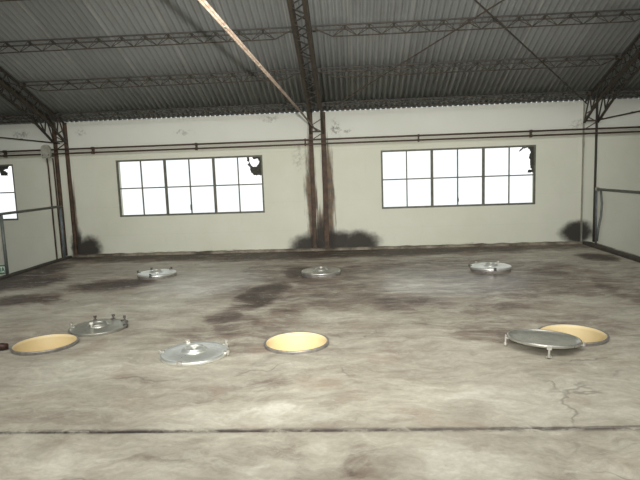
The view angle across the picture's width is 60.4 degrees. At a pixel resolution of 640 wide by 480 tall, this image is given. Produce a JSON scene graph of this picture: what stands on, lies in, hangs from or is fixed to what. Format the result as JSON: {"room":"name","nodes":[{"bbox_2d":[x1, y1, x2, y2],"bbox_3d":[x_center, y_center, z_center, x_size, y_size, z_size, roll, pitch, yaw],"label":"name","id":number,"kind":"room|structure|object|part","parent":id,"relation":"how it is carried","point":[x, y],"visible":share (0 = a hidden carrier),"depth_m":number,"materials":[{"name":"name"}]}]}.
{"room":"abandoned industrial warehouse","nodes":[
{"label":"abandoned industrial warehouse","id":0,"kind":"room"},
{"bbox_2d":[0,243,639,479],"bbox_3d":[-0.312,1.653,3.769,10.696,1.000,15.009,-2,7,4],"label":"floor","id":1,"kind":"structure","parent":0,"point":[416,377],"depth_m":4.38,"materials":[{"name":"concrete"}]},
{"bbox_2d":[0,343,8,350],"bbox_3d":[-3.634,1.034,5.314,1.302,0.070,0.235,0,7,12],"label":"hose","id":2,"kind":"object","parent":1,"relation":"on","point":[3,346],"visible":1,"depth_m":5.24,"materials":[{"name":"brown rubber"}]},
{"bbox_2d":[0,205,65,273],"bbox_3d":[-5.487,0.343,7.274,0.100,1.083,8.089,-2,7,4],"label":"handrail","id":3,"kind":"object","parent":1,"relation":"on","point":[59,206],"visible":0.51,"depth_m":9.67,"materials":[{"name":"grey paint"}]},
{"bbox_2d":[0,265,5,273],"bbox_3d":[-5.610,0.509,9.438,0.471,0.150,0.017,-2,7,4],"label":"hanging sign","id":4,"kind":"object","parent":3,"relation":"hanging from","point":[2,267],"visible":1,"depth_m":9.42,"materials":[{"name":"metal"}]},
{"bbox_3d":[-5.366,0.101,9.352,0.052,1.035,0.050,-2,7,4],"label":"post","id":5,"kind":"part","parent":3,"relation":"part of","materials":[{"name":"grey paint"}]},
{"bbox_3d":[-5.506,-0.170,7.199,0.048,0.046,8.069,-2,7,4],"label":"rail","id":6,"kind":"part","parent":3,"relation":"part of","materials":[{"name":"grey paint"}]},
{"bbox_3d":[-5.258,-0.141,11.232,0.052,1.035,0.050,-2,7,4],"label":"post","id":7,"kind":"part","parent":3,"relation":"part of","materials":[{"name":"grey paint"}]},
{"bbox_2d":[0,256,71,279],"bbox_3d":[-5.593,1.281,4.017,0.134,0.050,14.789,-2,7,4],"label":"edge","id":8,"kind":"structure","parent":1,"relation":"on","point":[66,257],"depth_m":10.00,"materials":[{"name":"concrete"}]},
{"bbox_2d":[10,333,78,355],"bbox_3d":[-2.672,1.217,5.390,0.610,0.445,0.610,-2,7,4],"label":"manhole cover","id":9,"kind":"object","parent":1,"relation":"in","point":[48,343],"visible":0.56,"depth_m":5.56,"materials":[{"name":"metal"}]},
{"bbox_2d":[52,123,77,255],"bbox_3d":[-5.215,-1.018,11.251,0.280,2.708,0.075,-2,7,4],"label":"lattice column","id":10,"kind":"structure","parent":1,"relation":"on","point":[55,146],"depth_m":11.23,"materials":[{"name":"metal"}]},
{"bbox_2d":[0,67,66,143],"bbox_3d":[-5.558,-3.257,6.681,0.285,3.746,8.557,-2,7,4],"label":"roof truss","id":11,"kind":"object","parent":10,"relation":"on","point":[3,83],"visible":0.98,"depth_m":10.08,"materials":[{"name":"metal"}]},
{"bbox_2d":[0,114,46,122],"bbox_3d":[-8.054,-2.333,10.988,5.316,0.135,0.110,-2,7,4],"label":"lattice purlin","id":12,"kind":"object","parent":11,"relation":"attached to","point":[3,117],"visible":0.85,"depth_m":10.86,"materials":[{"name":"metal"}]},
{"bbox_2d":[0,137,59,143],"bbox_3d":[-5.559,-1.240,5.504,0.044,0.044,11.200,-2,7,4],"label":"rod","id":13,"kind":"object","parent":11,"relation":"attached to","point":[0,137],"visible":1,"depth_m":9.92,"materials":[{"name":"metal"}]},
{"bbox_2d":[0,26,292,53],"bbox_3d":[-2.843,-3.032,8.385,4.952,0.170,0.110,-2,7,4],"label":"lattice purlin","id":14,"kind":"object","parent":11,"relation":"attached to","point":[260,29],"visible":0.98,"depth_m":8.37,"materials":[{"name":"metal"}]},
{"bbox_2d":[20,69,299,90],"bbox_3d":[-2.767,-2.752,9.507,4.952,0.170,0.110,-2,7,4],"label":"lattice purlin","id":15,"kind":"object","parent":11,"relation":"attached to","point":[22,84],"visible":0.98,"depth_m":9.50,"materials":[{"name":"metal"}]},
{"bbox_2d":[56,103,306,119],"bbox_3d":[-2.688,-2.481,10.658,4.951,0.135,0.110,-2,7,4],"label":"lattice purlin","id":16,"kind":"object","parent":11,"relation":"attached to","point":[58,115],"visible":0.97,"depth_m":10.65,"materials":[{"name":"metal"}]},
{"bbox_2d":[68,314,127,336],"bbox_3d":[-2.370,0.901,5.894,0.631,0.102,0.616,-2,7,4],"label":"manhole cover","id":17,"kind":"object","parent":1,"relation":"on","point":[95,327],"visible":0.99,"depth_m":5.81,"materials":[{"name":"silver metal"}]},
{"bbox_2d":[137,273,175,279],"bbox_3d":[-2.624,0.771,8.905,0.610,0.445,0.610,-2,7,4],"label":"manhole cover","id":18,"kind":"object","parent":1,"relation":"in","point":[173,275],"visible":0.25,"depth_m":8.63,"materials":[{"name":"metal"}]},
{"bbox_2d":[137,267,175,277],"bbox_3d":[-2.648,0.512,8.859,0.638,0.081,0.638,-2,7,4],"label":"manhole cover","id":19,"kind":"object","parent":18,"relation":"on","point":[151,273],"visible":1,"depth_m":8.77,"materials":[{"name":"silver metal"}]},
{"bbox_2d":[158,339,229,366],"bbox_3d":[-1.124,0.993,4.945,0.610,0.070,0.624,3,9,36],"label":"manhole cover","id":20,"kind":"object","parent":1,"relation":"on","point":[188,353],"visible":1,"depth_m":4.86,"materials":[{"name":"silver metal"}]},
{"bbox_2d":[264,332,328,354],"bbox_3d":[-0.211,1.160,5.155,0.610,0.445,0.610,-2,7,4],"label":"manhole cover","id":21,"kind":"object","parent":1,"relation":"in","point":[290,343],"visible":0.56,"depth_m":5.36,"materials":[{"name":"metal"}]},
{"bbox_2d":[309,112,329,247],"bbox_3d":[-0.019,-1.161,10.932,0.330,2.708,0.075,-2,7,4],"label":"lattice column","id":22,"kind":"structure","parent":1,"relation":"on","point":[323,147],"depth_m":10.94,"materials":[{"name":"metal"}]},
{"bbox_2d":[287,0,323,133],"bbox_3d":[-0.367,-3.400,6.362,0.285,3.746,8.557,-2,7,4],"label":"roof truss","id":23,"kind":"object","parent":22,"relation":"attached to","point":[290,3],"visible":0.98,"depth_m":8.54,"materials":[{"name":"metal"}]},
{"bbox_2d":[198,0,317,131],"bbox_3d":[-0.372,-1.412,5.181,0.030,0.033,11.200,-2,7,4],"label":"rod","id":24,"kind":"object","parent":23,"relation":"attached to","point":[204,3],"visible":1,"depth_m":3.38,"materials":[{"name":"beige metal"}]},
{"bbox_2d":[329,0,503,108],"bbox_3d":[2.358,-3.183,7.499,0.036,2.022,7.004,-8,9,-39],"label":"rod","id":25,"kind":"object","parent":23,"relation":"attached to","point":[366,85],"visible":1,"depth_m":8.54,"materials":[{"name":"metal"}]},
{"bbox_2d":[474,0,586,103],"bbox_3d":[2.313,-3.140,7.573,7.168,2.072,0.036,-9,10,-43],"label":"rod","id":26,"kind":"object","parent":23,"relation":"attached to","point":[476,1],"visible":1,"depth_m":8.42,"materials":[{"name":"metal"}]},
{"bbox_2d":[302,272,340,277],"bbox_3d":[0.025,0.720,8.574,0.610,0.445,0.610,-2,7,4],"label":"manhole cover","id":27,"kind":"object","parent":1,"relation":"in","point":[333,275],"visible":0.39,"depth_m":8.29,"materials":[{"name":"metal"}]},
{"bbox_2d":[301,267,340,275],"bbox_3d":[0.016,0.456,8.538,0.610,0.086,0.615,-2,7,4],"label":"manhole cover","id":28,"kind":"object","parent":27,"relation":"on","point":[314,271],"visible":1,"depth_m":8.43,"materials":[{"name":"silver metal"}]},
{"bbox_2d":[470,268,511,273],"bbox_3d":[2.622,0.643,8.454,0.610,0.445,0.610,-2,7,4],"label":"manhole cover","id":29,"kind":"object","parent":1,"relation":"in","point":[471,269],"visible":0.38,"depth_m":8.17,"materials":[{"name":"metal"}]},
{"bbox_2d":[468,261,511,270],"bbox_3d":[2.598,0.384,8.408,0.637,0.081,0.638,-2,7,4],"label":"manhole cover","id":30,"kind":"object","parent":29,"relation":"on","point":[484,266],"visible":1,"depth_m":8.33,"materials":[{"name":"silver metal"}]},
{"bbox_2d":[504,329,585,357],"bbox_3d":[1.959,0.875,4.816,0.609,0.108,0.610,-4,7,-15],"label":"manhole cover","id":31,"kind":"object","parent":1,"relation":"on","point":[540,338],"visible":1,"depth_m":4.84,"materials":[{"name":"silver metal"}]},
{"bbox_3d":[1.958,0.866,4.815,0.610,0.042,0.610,1,4,3],"label":"plate","id":32,"kind":"part","parent":31,"relation":"part of","materials":[{"name":"silver metal"}]},
{"bbox_2d":[538,324,609,346],"bbox_3d":[2.337,1.076,5.103,0.610,0.445,0.610,-2,7,4],"label":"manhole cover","id":33,"kind":"object","parent":1,"relation":"in","point":[592,336],"visible":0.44,"depth_m":5.27,"materials":[{"name":"metal"}]},
{"bbox_2d":[580,101,598,241],"bbox_3d":[5.199,-1.305,10.611,0.265,2.708,0.075,-2,7,4],"label":"lattice column","id":34,"kind":"structure","parent":1,"relation":"on","point":[597,106],"depth_m":10.60,"materials":[{"name":"metal"}]},
{"bbox_2d":[583,34,639,122],"bbox_3d":[4.854,-3.543,6.041,0.285,3.746,8.557,-2,7,4],"label":"roof truss","id":35,"kind":"object","parent":34,"relation":"attached to","point":[631,61],"visible":0.99,"depth_m":9.45,"materials":[{"name":"metal"}]},
{"bbox_2d":[322,91,590,108],"bbox_3d":[2.522,-2.624,10.338,4.976,0.135,0.110,-2,7,4],"label":"lattice purlin","id":36,"kind":"object","parent":35,"relation":"attached to","point":[588,93],"visible":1,"depth_m":10.32,"materials":[{"name":"metal"}]},
{"bbox_2d":[318,54,620,77],"bbox_3d":[2.444,-2.895,9.187,4.977,0.170,0.110,-2,7,4],"label":"lattice purlin","id":37,"kind":"object","parent":35,"relation":"attached to","point":[618,56],"visible":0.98,"depth_m":9.17,"materials":[{"name":"metal"}]},
{"bbox_2d":[312,8,639,36],"bbox_3d":[2.367,-3.176,8.065,4.977,0.170,0.110,-2,7,4],"label":"lattice purlin","id":38,"kind":"object","parent":35,"relation":"attached to","point":[314,29],"visible":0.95,"depth_m":8.06,"materials":[{"name":"metal"}]},
{"bbox_2d":[597,110,639,120],"bbox_3d":[4.936,-1.568,4.854,0.044,0.044,11.200,-2,7,4],"label":"rod","id":39,"kind":"object","parent":35,"relation":"attached to","point":[639,110],"visible":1,"depth_m":9.54,"materials":[{"name":"metal"}]},
{"bbox_2d":[606,88,639,96],"bbox_3d":[7.805,-2.769,10.014,5.106,0.135,0.110,-2,7,4],"label":"lattice purlin","id":40,"kind":"object","parent":35,"relation":"attached to","point":[608,92],"visible":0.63,"depth_m":10.15,"materials":[{"name":"metal"}]},
{"bbox_2d":[582,241,639,262],"bbox_3d":[4.755,0.988,3.380,0.152,0.066,14.789,-2,7,4],"label":"edge","id":41,"kind":"structure","parent":1,"relation":"on","point":[587,243],"depth_m":9.49,"materials":[{"name":"concrete"}]},
{"bbox_2d":[595,187,639,243],"bbox_3d":[5.140,0.037,6.642,0.141,1.105,8.134,-2,7,4],"label":"handrail","id":42,"kind":"object","parent":1,"relation":"on","point":[597,189],"visible":0.98,"depth_m":10.55,"materials":[{"name":"grey paint"}]},
{"bbox_3d":[5.333,-0.434,10.622,0.051,1.030,0.034,-2,7,4],"label":"post","id":43,"kind":"part","parent":42,"relation":"part of","materials":[{"name":"grey paint"}]},
{"bbox_3d":[5.380,-0.467,10.585,0.117,0.984,0.040,-2,7,4],"label":"bent post","id":44,"kind":"part","parent":42,"relation":"part of","materials":[{"name":"grey paint"}]},
{"bbox_3d":[5.096,-0.463,6.558,0.052,0.050,8.089,-2,7,4],"label":"rail","id":45,"kind":"part","parent":42,"relation":"part of","materials":[{"name":"grey paint"}]},
{"bbox_2d":[0,98,639,275],"bbox_3d":[-0.081,-0.522,11.156,21.500,4.048,0.200,-2,7,4],"label":"wall","id":46,"kind":"structure","parent":0,"point":[357,218],"depth_m":10.96,"materials":[{"name":"paint"}]},
{"bbox_2d":[0,164,17,220],"bbox_3d":[-7.782,-0.942,11.448,3.000,1.153,0.089,-2,7,4],"label":"window","id":47,"kind":"structure","parent":46,"relation":"in","point":[2,167],"depth_m":11.35,"materials":[{"name":"grey metal"}]},
{"bbox_2d":[40,145,53,157],"bbox_3d":[-5.482,-1.784,11.091,0.200,0.264,0.228,-2,7,4],"label":"junction box","id":48,"kind":"object","parent":46,"relation":"attached to","point":[46,152],"visible":1,"depth_m":10.99,"materials":[{"name":"metal"}]},
{"bbox_2d":[46,158,57,258],"bbox_3d":[-5.491,-0.177,11.360,0.032,2.992,0.047,-2,7,4],"label":"conduit","id":49,"kind":"object","parent":48,"relation":"attached to","point":[46,158],"visible":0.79,"depth_m":11.30,"materials":[{"name":"metal"}]},
{"bbox_2d":[52,158,62,256],"bbox_3d":[-5.372,-0.180,11.352,0.032,2.992,0.047,-2,7,4],"label":"conduit","id":50,"kind":"object","parent":48,"relation":"attached to","point":[52,158],"visible":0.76,"depth_m":11.29,"materials":[{"name":"metal"}]},
{"bbox_2d":[116,155,264,216],"bbox_3d":[-2.630,-1.084,11.131,3.001,1.153,0.089,-2,7,4],"label":"window","id":51,"kind":"structure","parent":46,"relation":"in","point":[258,170],"depth_m":11.13,"materials":[{"name":"grey metal"}]},
{"bbox_2d":[73,241,583,256],"bbox_3d":[0.042,0.182,11.094,10.286,0.063,0.134,-2,7,4],"label":"baseboard","id":52,"kind":"structure","parent":46,"relation":"attached to","point":[558,242],"depth_m":11.04,"materials":[{"name":"paint"}]},
{"bbox_2d":[381,145,535,208],"bbox_3d":[2.707,-1.231,10.803,2.994,1.153,0.089,-2,7,4],"label":"window","id":53,"kind":"structure","parent":46,"relation":"in","point":[532,156],"depth_m":10.80,"materials":[{"name":"grey metal"}]},
{"bbox_3d":[-6.416,-1.755,11.198,0.028,0.145,0.131,-2,7,4],"label":"bracket","id":54,"kind":"object","parent":46,"relation":"attached to","visible":0},
{"bbox_2d":[0,131,639,156],"bbox_3d":[-0.141,-1.880,10.778,21.100,0.034,0.036,-2,7,4],"label":"pipe","id":55,"kind":"object","parent":54,"relation":"attached to","point":[617,131],"visible":1,"depth_m":10.74,"materials":[{"name":"brown metal"}]},
{"bbox_2d":[0,126,639,152],"bbox_3d":[-0.144,-1.964,10.768,21.100,0.034,0.036,-2,7,4],"label":"pipe","id":56,"kind":"object","parent":54,"relation":"attached to","point":[629,126],"visible":1,"depth_m":10.73,"materials":[{"name":"brown metal"}]},
{"bbox_2d":[0,0,639,124],"bbox_3d":[-0.564,-4.036,4.871,21.506,4.587,11.611,-2,7,4],"label":"ceiling","id":57,"kind":"structure","parent":0,"point":[23,19],"depth_m":8.89,"materials":[{"name":"grey metal"}]}
]}

